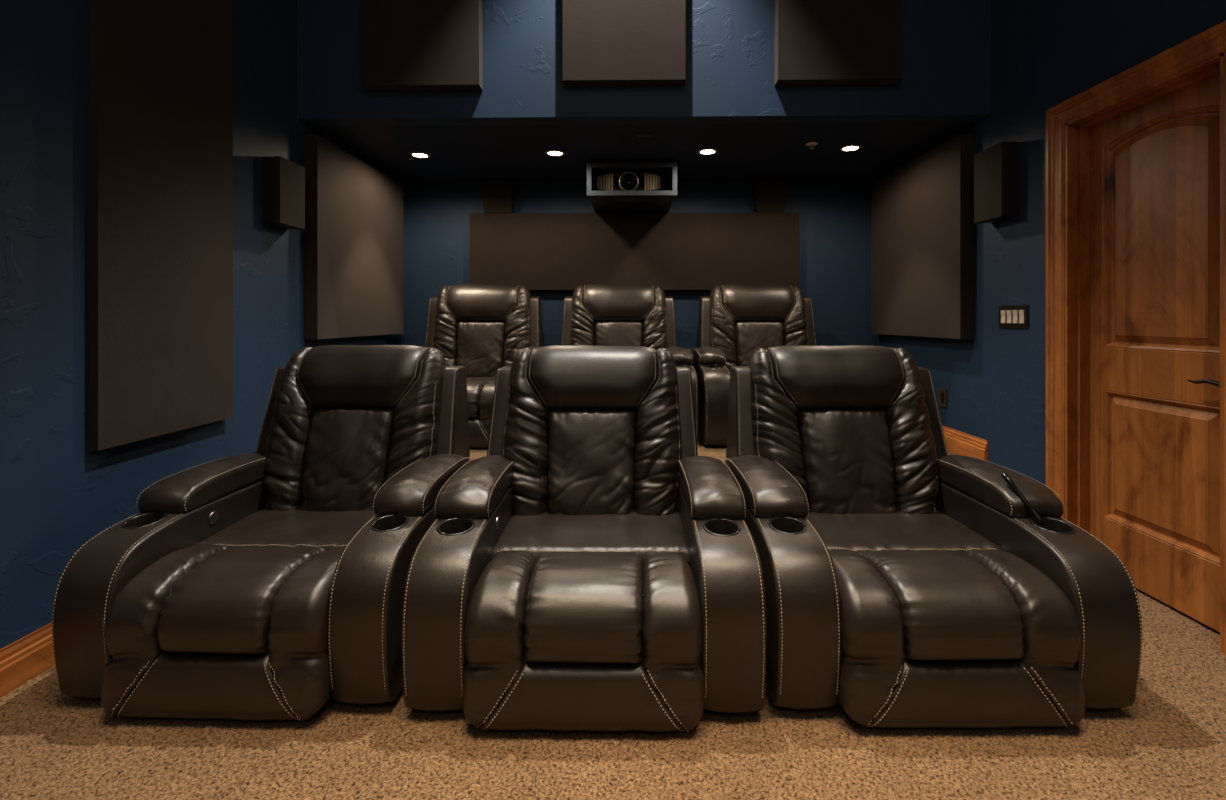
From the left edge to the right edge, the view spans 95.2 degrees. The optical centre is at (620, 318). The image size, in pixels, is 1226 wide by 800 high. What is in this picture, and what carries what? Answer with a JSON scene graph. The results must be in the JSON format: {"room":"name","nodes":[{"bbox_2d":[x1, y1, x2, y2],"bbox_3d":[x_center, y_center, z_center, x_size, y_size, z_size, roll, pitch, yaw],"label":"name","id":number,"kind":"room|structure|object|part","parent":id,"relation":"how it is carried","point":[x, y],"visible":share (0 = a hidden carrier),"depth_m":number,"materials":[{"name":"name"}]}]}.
{"room":"home theater","nodes":[
{"label":"home theater","id":0,"kind":"room"},
{"bbox_2d":[0,0,403,648],"bbox_3d":[-1.910,-1.100,1.595,0.150,4.500,6.330,0,0,1],"label":"wall","id":1,"kind":"structure","parent":0,"point":[57,494],"depth_m":1.86,"materials":[{"name":"blue paint"}]},
{"bbox_2d":[0,622,54,697],"bbox_3d":[-1.838,1.044,0.789,0.020,0.136,4.720,0,0,1],"label":"baseboard","id":2,"kind":"structure","parent":1,"relation":"attached to","point":[30,656],"depth_m":1.71,"materials":[{"name":"brown wood"}]},
{"bbox_2d":[89,0,232,450],"bbox_3d":[-1.805,-0.699,2.248,0.033,2.302,0.652,0,0,1],"label":"acoustic panel","id":3,"kind":"object","parent":1,"relation":"attached to","point":[161,71],"visible":1,"depth_m":2.16,"materials":[{"name":"fabric"}]},
{"bbox_2d":[262,156,304,229],"bbox_3d":[-1.768,-0.649,2.941,0.092,0.347,0.217,0,0,1],"label":"wall speaker","id":4,"kind":"object","parent":1,"relation":"attached to","point":[283,180],"visible":1,"depth_m":2.86,"materials":[{"name":"black plastic"}]},
{"bbox_2d":[275,156,304,229],"bbox_3d":[-1.735,-0.655,2.940,0.026,0.336,0.217,0,0,1],"label":"grille","id":5,"kind":"object","parent":4,"relation":"attached to","point":[289,176],"depth_m":2.91,"materials":[{"name":"fabric"}]},
{"bbox_2d":[304,135,403,338],"bbox_3d":[-1.759,-0.468,3.801,0.077,1.165,1.215,0,0,1],"label":"acoustic panel","id":6,"kind":"object","parent":1,"relation":"attached to","point":[354,230],"visible":1,"depth_m":3.56,"materials":[{"name":"fabric"}]},
{"bbox_2d":[0,588,1225,799],"bbox_3d":[0.132,1.109,0.763,4.000,0.013,4.730,0,0,1],"label":"floor","id":7,"kind":"structure","parent":0,"point":[1169,744],"depth_m":1.42,"materials":[{"name":"beige carpet"}]},
{"bbox_2d":[52,345,471,720],"bbox_3d":[-1.107,0.609,2.018,0.956,0.991,1.036,0,0,2],"label":"recliner","id":8,"kind":"object","parent":7,"relation":"on","point":[267,583],"visible":1,"depth_m":1.64,"materials":[{"name":"black leather"}]},
{"bbox_3d":[-1.501,0.861,1.995,0.169,0.463,0.874,0,0,2],"label":"arm","id":9,"kind":"part","parent":8,"relation":"part of","materials":[{"name":"black leather"}]},
{"bbox_2d":[101,545,227,717],"bbox_3d":[-1.351,0.906,1.679,0.163,0.373,0.340,0,0,2],"label":"cushion","id":10,"kind":"object","parent":8,"relation":"on","point":[136,591],"depth_m":1.54,"materials":[{"name":"black leather"}]},
{"bbox_3d":[-1.122,1.012,1.546,0.550,0.178,0.084,0,0,2],"label":"panel","id":11,"kind":"part","parent":8,"relation":"part of","materials":[{"name":"black leather"}]},
{"bbox_2d":[157,546,325,653],"bbox_3d":[-1.117,0.823,1.678,0.327,0.200,0.330,0,0,2],"label":"cushion","id":12,"kind":"object","parent":8,"relation":"on","point":[222,600],"depth_m":1.55,"materials":[{"name":"black leather"}]},
{"bbox_3d":[-1.106,0.766,2.050,0.635,0.051,0.401,0,0,2],"label":"seat","id":13,"kind":"part","parent":8,"relation":"part of","materials":[{"name":"black leather"}]},
{"bbox_2d":[267,546,345,718],"bbox_3d":[-0.884,0.903,1.666,0.163,0.366,0.336,0,0,2],"label":"cushion","id":14,"kind":"object","parent":8,"relation":"on","point":[301,677],"depth_m":1.52,"materials":[{"name":"black leather"}]},
{"bbox_2d":[301,409,394,511],"bbox_3d":[-1.100,0.588,2.249,0.342,0.442,0.175,0,0,2],"label":"lumbar cushion","id":15,"kind":"object","parent":8,"relation":"on","point":[346,453],"depth_m":2.21,"materials":[{"name":"black leather"}]},
{"bbox_3d":[-1.095,0.625,2.377,0.832,0.830,0.310,0,0,2],"label":"backrest","id":16,"kind":"part","parent":8,"relation":"part of","materials":[{"name":"black leather"}]},
{"bbox_3d":[-0.715,0.861,1.970,0.169,0.463,0.874,0,0,2],"label":"arm","id":17,"kind":"part","parent":8,"relation":"part of","materials":[{"name":"black leather"}]},
{"bbox_2d":[401,345,766,731],"bbox_3d":[-0.097,0.608,1.976,0.991,0.992,1.031,0,0,1],"label":"recliner","id":18,"kind":"object","parent":7,"relation":"on","point":[592,570],"visible":1,"depth_m":1.59,"materials":[{"name":"black leather"}]},
{"bbox_3d":[-0.505,0.861,1.942,0.175,0.463,0.874,0,0,0],"label":"arm","id":19,"kind":"part","parent":18,"relation":"part of","materials":[{"name":"black leather"}]},
{"bbox_2d":[463,550,535,727],"bbox_3d":[-0.343,0.903,1.632,0.169,0.363,0.336,0,0,0],"label":"cushion","id":20,"kind":"object","parent":18,"relation":"on","point":[497,591],"depth_m":1.49,"materials":[{"name":"black leather"}]},
{"bbox_3d":[-0.102,1.012,1.502,0.570,0.177,0.084,0,0,0],"label":"panel","id":21,"kind":"part","parent":18,"relation":"part of","materials":[{"name":"black leather"}]},
{"bbox_2d":[524,551,642,663],"bbox_3d":[-0.100,0.822,1.634,0.339,0.201,0.329,0,0,0],"label":"cushion","id":22,"kind":"object","parent":18,"relation":"on","point":[585,607],"depth_m":1.50,"materials":[{"name":"black leather"}]},
{"bbox_3d":[-0.097,0.765,2.006,0.658,0.052,0.401,0,0,0],"label":"seat","id":23,"kind":"part","parent":18,"relation":"part of","materials":[{"name":"black leather"}]},
{"bbox_2d":[548,411,635,514],"bbox_3d":[-0.117,0.588,2.203,0.355,0.440,0.171,0,0,0],"label":"lumbar cushion","id":24,"kind":"object","parent":18,"relation":"on","point":[592,454],"depth_m":2.17,"materials":[{"name":"black leather"}]},
{"bbox_3d":[-0.116,0.625,2.334,0.863,0.830,0.310,0,0,0],"label":"backrest","id":25,"kind":"part","parent":18,"relation":"part of","materials":[{"name":"black leather"}]},
{"bbox_2d":[642,551,703,731],"bbox_3d":[0.142,0.904,1.628,0.169,0.368,0.336,0,0,0],"label":"cushion","id":26,"kind":"object","parent":18,"relation":"on","point":[672,588],"depth_m":1.48,"materials":[{"name":"black leather"}]},
{"bbox_3d":[0.310,0.861,1.935,0.175,0.463,0.874,0,0,0],"label":"arm","id":27,"kind":"part","parent":18,"relation":"part of","materials":[{"name":"black leather"}]},
{"bbox_2d":[724,345,1141,727],"bbox_3d":[0.923,0.609,1.987,0.996,0.991,1.032,0,0,0],"label":"recliner","id":28,"kind":"object","parent":7,"relation":"on","point":[907,583],"visible":0.96,"depth_m":1.61,"materials":[{"name":"black leather"}]},
{"bbox_3d":[0.513,0.861,1.950,0.176,0.463,0.874,0,0,0],"label":"arm","id":29,"kind":"part","parent":28,"relation":"part of","materials":[{"name":"black leather"}]},
{"bbox_3d":[0.898,0.625,2.346,0.867,0.830,0.310,0,0,0],"label":"backrest","id":30,"kind":"part","parent":28,"relation":"part of","materials":[{"name":"black leather"}]},
{"bbox_2d":[798,410,895,513],"bbox_3d":[0.899,0.589,2.219,0.356,0.444,0.171,0,0,0],"label":"lumbar cushion","id":31,"kind":"object","parent":28,"relation":"on","point":[848,457],"depth_m":2.18,"materials":[{"name":"black leather"}]},
{"bbox_2d":[829,549,904,724],"bbox_3d":[0.680,0.903,1.641,0.170,0.366,0.336,0,0,0],"label":"cushion","id":32,"kind":"object","parent":28,"relation":"on","point":[869,600],"depth_m":1.50,"materials":[{"name":"black leather"}]},
{"bbox_3d":[0.923,0.766,2.018,0.661,0.052,0.401,0,0,0],"label":"seat","id":33,"kind":"part","parent":28,"relation":"part of","materials":[{"name":"black leather"}]},
{"bbox_2d":[859,550,1023,659],"bbox_3d":[0.923,0.822,1.645,0.341,0.202,0.329,0,0,0],"label":"cushion","id":34,"kind":"object","parent":28,"relation":"on","point":[949,604],"depth_m":1.52,"materials":[{"name":"black leather"}]},
{"bbox_3d":[0.924,1.012,1.514,0.573,0.177,0.084,0,0,0],"label":"panel","id":35,"kind":"part","parent":28,"relation":"part of","materials":[{"name":"black leather"}]},
{"bbox_2d":[1001,473,1043,523],"bbox_3d":[1.284,0.572,1.793,0.018,0.124,0.146,0,0,-12],"label":"rod","id":36,"kind":"object","parent":28,"relation":"on","point":[1005,476],"visible":1,"depth_m":1.79,"materials":[{"name":"black metal"}]},
{"bbox_2d":[964,549,1084,724],"bbox_3d":[1.167,0.902,1.642,0.170,0.359,0.338,0,0,0],"label":"cushion","id":37,"kind":"object","parent":28,"relation":"on","point":[1049,600],"depth_m":1.50,"materials":[{"name":"black leather"}]},
{"bbox_3d":[1.333,0.861,1.951,0.176,0.463,0.874,0,0,0],"label":"arm","id":38,"kind":"part","parent":28,"relation":"part of","materials":[{"name":"black leather"}]},
{"bbox_2d":[404,181,873,351],"bbox_3d":[0.133,-0.035,4.654,3.840,2.370,0.150,0,0,1],"label":"wall","id":39,"kind":"structure","parent":0,"point":[835,216],"depth_m":4.57,"materials":[{"name":"blue paint"}]},
{"bbox_2d":[480,180,515,212],"bbox_3d":[-0.994,-0.983,4.530,0.268,0.250,0.132,0,0,1],"label":"speaker","id":40,"kind":"object","parent":39,"relation":"attached to","point":[498,196],"visible":0.93,"depth_m":4.49},
{"bbox_2d":[470,212,799,289],"bbox_3d":[0.104,-0.545,4.542,2.655,0.620,0.067,0,0,1],"label":"acoustic panel","id":41,"kind":"object","parent":39,"relation":"attached to","point":[535,251],"visible":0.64,"depth_m":4.51,"materials":[{"name":"fabric"}]},
{"bbox_2d":[752,179,788,211],"bbox_3d":[1.199,-0.983,4.496,0.268,0.250,0.132,0,0,1],"label":"speaker","id":42,"kind":"object","parent":39,"relation":"attached to","point":[769,195],"visible":0.93,"depth_m":4.46},
{"bbox_2d":[310,122,976,182],"bbox_3d":[0.121,-1.170,3.899,3.840,0.100,1.360,0,0,1],"label":"ceiling","id":43,"kind":"structure","parent":0,"point":[746,152],"depth_m":3.70,"materials":[{"name":"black paint"}]},
{"bbox_2d":[410,152,429,157],"bbox_3d":[-1.370,-1.117,3.822,0.132,0.006,0.132,0,0,1],"label":"recessed light","id":44,"kind":"object","parent":43,"relation":"in","point":[414,154],"visible":1,"depth_m":3.82,"materials":[{"name":"white glass"}]},
{"bbox_2d":[545,150,564,155],"bbox_3d":[-0.446,-1.117,3.777,0.132,0.006,0.132,0,0,1],"label":"recessed light","id":45,"kind":"object","parent":43,"relation":"in","point":[550,152],"visible":1,"depth_m":3.77,"materials":[{"name":"white glass"}]},
{"bbox_2d":[587,160,676,212],"bbox_3d":[0.082,-0.991,4.239,0.630,0.258,0.680,0,0,1],"label":"box","id":46,"kind":"object","parent":43,"relation":"hanging from","point":[602,201],"visible":0.89,"depth_m":4.03,"materials":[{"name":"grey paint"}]},
{"bbox_2d":[594,171,662,190],"bbox_3d":[0.059,-0.965,4.176,0.490,0.151,0.467,0,0,1],"label":"projector","id":47,"kind":"object","parent":46,"relation":"in","point":[626,181],"visible":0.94,"depth_m":3.98,"materials":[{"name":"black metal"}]},
{"bbox_2d":[598,173,612,190],"bbox_3d":[-0.111,-0.970,3.983,0.111,0.120,0.038,0,0,1],"label":"vent","id":48,"kind":"object","parent":47,"relation":"attached to","point":[605,180],"depth_m":3.98,"materials":[{"name":"metal"}]},
{"bbox_2d":[644,173,659,190],"bbox_3d":[0.222,-0.970,3.978,0.111,0.120,0.038,0,0,1],"label":"vent","id":49,"kind":"object","parent":47,"relation":"attached to","point":[651,180],"depth_m":3.97,"materials":[{"name":"metal"}]},
{"bbox_3d":[0.076,-0.976,3.914,0.630,0.228,0.030,0,0,1],"label":"frame","id":50,"kind":"part","parent":46,"relation":"part of","materials":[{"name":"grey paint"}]},
{"bbox_3d":[0.079,-0.866,4.069,0.230,0.008,0.140,0,0,1],"label":"plate","id":51,"kind":"part","parent":46,"relation":"part of","materials":[{"name":"black paint"}]},
{"bbox_2d":[698,148,717,154],"bbox_3d":[0.579,-1.117,3.741,0.132,0.006,0.132,0,0,1],"label":"recessed light","id":52,"kind":"object","parent":43,"relation":"in","point":[708,151],"visible":1,"depth_m":3.73,"materials":[{"name":"white glass"}]},
{"bbox_2d":[805,142,817,148],"bbox_3d":[1.221,-1.106,3.581,0.080,0.028,0.080,0,0,1],"label":"sprinkler","id":53,"kind":"object","parent":43,"relation":"attached to","point":[811,144],"visible":1,"depth_m":3.57,"materials":[{"name":"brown metal"}]},
{"bbox_2d":[840,145,860,151],"bbox_3d":[1.503,-1.117,3.667,0.132,0.006,0.132,0,0,1],"label":"recessed light","id":54,"kind":"object","parent":43,"relation":"in","point":[849,147],"visible":1,"depth_m":3.66,"materials":[{"name":"white glass"}]},
{"bbox_2d":[297,0,990,125],"bbox_3d":[0.110,-2.235,3.159,3.840,2.230,0.120,0,0,1],"label":"wall","id":55,"kind":"structure","parent":0,"point":[946,44],"depth_m":3.10,"materials":[{"name":"blue paint"}]},
{"bbox_2d":[360,0,482,90],"bbox_3d":[-1.092,-1.810,3.076,0.648,1.080,0.077,0,0,1],"label":"acoustic panel","id":56,"kind":"object","parent":55,"relation":"attached to","point":[406,45],"visible":1,"depth_m":3.04,"materials":[{"name":"fabric"}]},
{"bbox_2d":[563,0,685,85],"bbox_3d":[0.017,-1.820,3.059,0.663,1.060,0.077,0,0,1],"label":"acoustic panel","id":57,"kind":"object","parent":55,"relation":"attached to","point":[606,42],"visible":1,"depth_m":3.02,"materials":[{"name":"fabric"}]},
{"bbox_2d":[774,0,901,85],"bbox_3d":[1.174,-1.817,3.040,0.661,1.065,0.077,0,0,1],"label":"acoustic panel","id":58,"kind":"object","parent":55,"relation":"attached to","point":[817,42],"visible":1,"depth_m":3.00,"materials":[{"name":"fabric"}]},
{"bbox_2d":[470,436,957,463],"bbox_3d":[0.120,0.965,3.849,3.840,0.310,1.460,0,0,1],"label":"floor","id":59,"kind":"structure","parent":0,"point":[719,453],"depth_m":3.40,"materials":[{"name":"beige carpet"}]},
{"bbox_2d":[421,284,543,448],"bbox_3d":[-1.048,0.272,3.961,1.006,1.085,1.026,0,0,0],"label":"recliner","id":60,"kind":"object","parent":59,"relation":"on","point":[481,328],"visible":0.48,"depth_m":4.16,"materials":[{"name":"black leather"}]},
{"bbox_2d":[467,380,487,417],"bbox_3d":[-1.050,0.511,3.622,0.344,0.216,0.329,0,0,0],"label":"cushion","id":61,"kind":"object","parent":60,"relation":"on","point":[475,389],"depth_m":3.48,"materials":[{"name":"black leather"}]},
{"bbox_3d":[-1.050,0.716,3.490,0.579,0.191,0.084,0,0,0],"label":"panel","id":62,"kind":"part","parent":60,"relation":"part of","materials":[{"name":"black leather"}]},
{"bbox_3d":[-1.048,0.449,3.994,0.668,0.055,0.401,0,0,0],"label":"seat","id":63,"kind":"part","parent":60,"relation":"part of","materials":[{"name":"black leather"}]},
{"bbox_2d":[456,322,505,376],"bbox_3d":[-1.047,0.263,4.166,0.360,0.473,0.175,0,7,0],"label":"lumbar cushion","id":64,"kind":"object","parent":60,"relation":"on","point":[480,345],"depth_m":4.13,"materials":[{"name":"brown leather"}]},
{"bbox_3d":[-1.046,0.284,4.300,0.876,0.894,0.318,0,7,0],"label":"backrest","id":65,"kind":"part","parent":60,"relation":"part of","materials":[{"name":"brown leather"}]},
{"bbox_2d":[478,380,494,437],"bbox_3d":[-0.804,0.600,3.617,0.172,0.396,0.336,0,0,0],"label":"cushion","id":66,"kind":"object","parent":60,"relation":"on","point":[485,388],"depth_m":3.47,"materials":[{"name":"black leather"}]},
{"bbox_2d":[561,284,697,443],"bbox_3d":[-0.018,0.272,3.945,1.006,1.084,1.027,0,0,0],"label":"recliner","id":67,"kind":"object","parent":59,"relation":"on","point":[595,314],"visible":0.38,"depth_m":4.16,"materials":[{"name":"black leather"}]},
{"bbox_3d":[-0.016,0.284,4.284,0.876,0.894,0.318,0,7,0],"label":"backrest","id":68,"kind":"part","parent":67,"relation":"part of","materials":[{"name":"brown leather"}]},
{"bbox_2d":[595,322,642,345],"bbox_3d":[-0.017,0.262,4.153,0.360,0.478,0.175,0,7,0],"label":"lumbar cushion","id":69,"kind":"object","parent":67,"relation":"on","point":[606,333],"depth_m":4.13,"materials":[{"name":"brown leather"}]},
{"bbox_3d":[0.396,0.553,3.909,0.178,0.498,0.874,0,0,0],"label":"arm","id":70,"kind":"part","parent":67,"relation":"part of","materials":[{"name":"black leather"}]},
{"bbox_2d":[691,284,815,446],"bbox_3d":[1.027,0.272,3.927,1.006,1.084,1.030,0,0,0],"label":"recliner","id":71,"kind":"object","parent":59,"relation":"on","point":[735,321],"visible":0.53,"depth_m":4.12,"materials":[{"name":"black leather"}]},
{"bbox_3d":[0.613,0.553,3.897,0.178,0.498,0.874,0,0,0],"label":"arm","id":72,"kind":"part","parent":71,"relation":"part of","materials":[{"name":"black leather"}]},
{"bbox_3d":[1.028,0.284,4.267,0.876,0.894,0.318,0,7,0],"label":"backrest","id":73,"kind":"part","parent":71,"relation":"part of","materials":[{"name":"brown leather"}]},
{"bbox_2d":[735,322,783,365],"bbox_3d":[1.028,0.261,4.135,0.360,0.476,0.180,0,7,0],"label":"lumbar cushion","id":74,"kind":"object","parent":71,"relation":"on","point":[750,336],"depth_m":4.11,"materials":[{"name":"brown leather"}]},
{"bbox_2d":[874,0,1225,485],"bbox_3d":[2.079,-1.100,1.532,0.150,4.500,6.330,0,0,1],"label":"wall","id":75,"kind":"structure","parent":0,"point":[1045,54],"depth_m":2.82,"materials":[{"name":"blue paint"}]},
{"bbox_2d":[871,134,973,338],"bbox_3d":[1.999,-0.475,3.814,0.077,1.180,1.190,0,0,1],"label":"acoustic panel","id":76,"kind":"object","parent":75,"relation":"attached to","point":[922,211],"visible":1,"depth_m":3.56,"materials":[{"name":"fabric"}]},
{"bbox_2d":[939,387,946,406],"bbox_3d":[2.031,0.493,3.535,0.009,0.116,0.076,0,0,1],"label":"wall outlet","id":77,"kind":"object","parent":75,"relation":"attached to","point":[942,391],"visible":1,"depth_m":3.52,"materials":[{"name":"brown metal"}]},
{"bbox_2d":[941,392,943,402],"bbox_3d":[2.029,0.493,3.536,0.004,0.066,0.034,0,0,1],"label":"socket","id":78,"kind":"object","parent":77,"relation":"attached to","point":[942,393],"depth_m":3.53,"materials":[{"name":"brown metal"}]},
{"bbox_2d":[942,425,987,461],"bbox_3d":[2.030,0.742,3.821,0.020,0.136,1.455,0,0,1],"label":"baseboard","id":79,"kind":"structure","parent":75,"relation":"attached to","point":[957,442],"depth_m":3.28,"materials":[{"name":"brown wood"}]},
{"bbox_2d":[974,142,1019,222],"bbox_3d":[1.981,-0.707,2.957,0.092,0.388,0.227,0,0,1],"label":"wall speaker","id":80,"kind":"object","parent":75,"relation":"attached to","point":[996,167],"visible":1,"depth_m":2.88,"materials":[{"name":"black plastic"}]},
{"bbox_2d":[999,305,1028,327],"bbox_3d":[2.019,-0.012,2.872,0.013,0.115,0.217,0,0,1],"label":"light switch","id":81,"kind":"object","parent":75,"relation":"attached to","point":[1012,316],"visible":1,"depth_m":2.86,"materials":[{"name":"beige plastic"}]},
{"bbox_2d":[1046,21,1225,655],"bbox_3d":[2.065,0.067,2.193,0.160,2.087,0.864,0,0,1],"label":"door frame","id":82,"kind":"structure","parent":75,"relation":"attached to","point":[1077,131],"depth_m":2.51,"materials":[{"name":"brown wood"}]},
{"bbox_2d":[1090,72,1219,631],"bbox_3d":[2.090,0.110,2.192,0.100,1.973,0.670,0,0,1],"label":"door","id":83,"kind":"structure","parent":75,"relation":"in","point":[1155,164],"depth_m":2.18,"materials":[{"name":"brown wood"}]},
{"bbox_3d":[2.104,-0.331,2.191,0.017,0.910,0.491,0,0,1],"label":"panel","id":84,"kind":"part","parent":83,"relation":"part of","materials":[{"name":"brown wood"}]},
{"bbox_3d":[2.104,0.585,2.191,0.017,0.554,0.491,0,0,1],"label":"panel","id":85,"kind":"part","parent":83,"relation":"part of","materials":[{"name":"brown wood"}]},
{"bbox_3d":[2.063,0.228,1.950,0.055,0.058,0.147,0,0,1],"label":"handle","id":86,"kind":"part","parent":83,"relation":"part of","materials":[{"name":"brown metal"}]}
]}

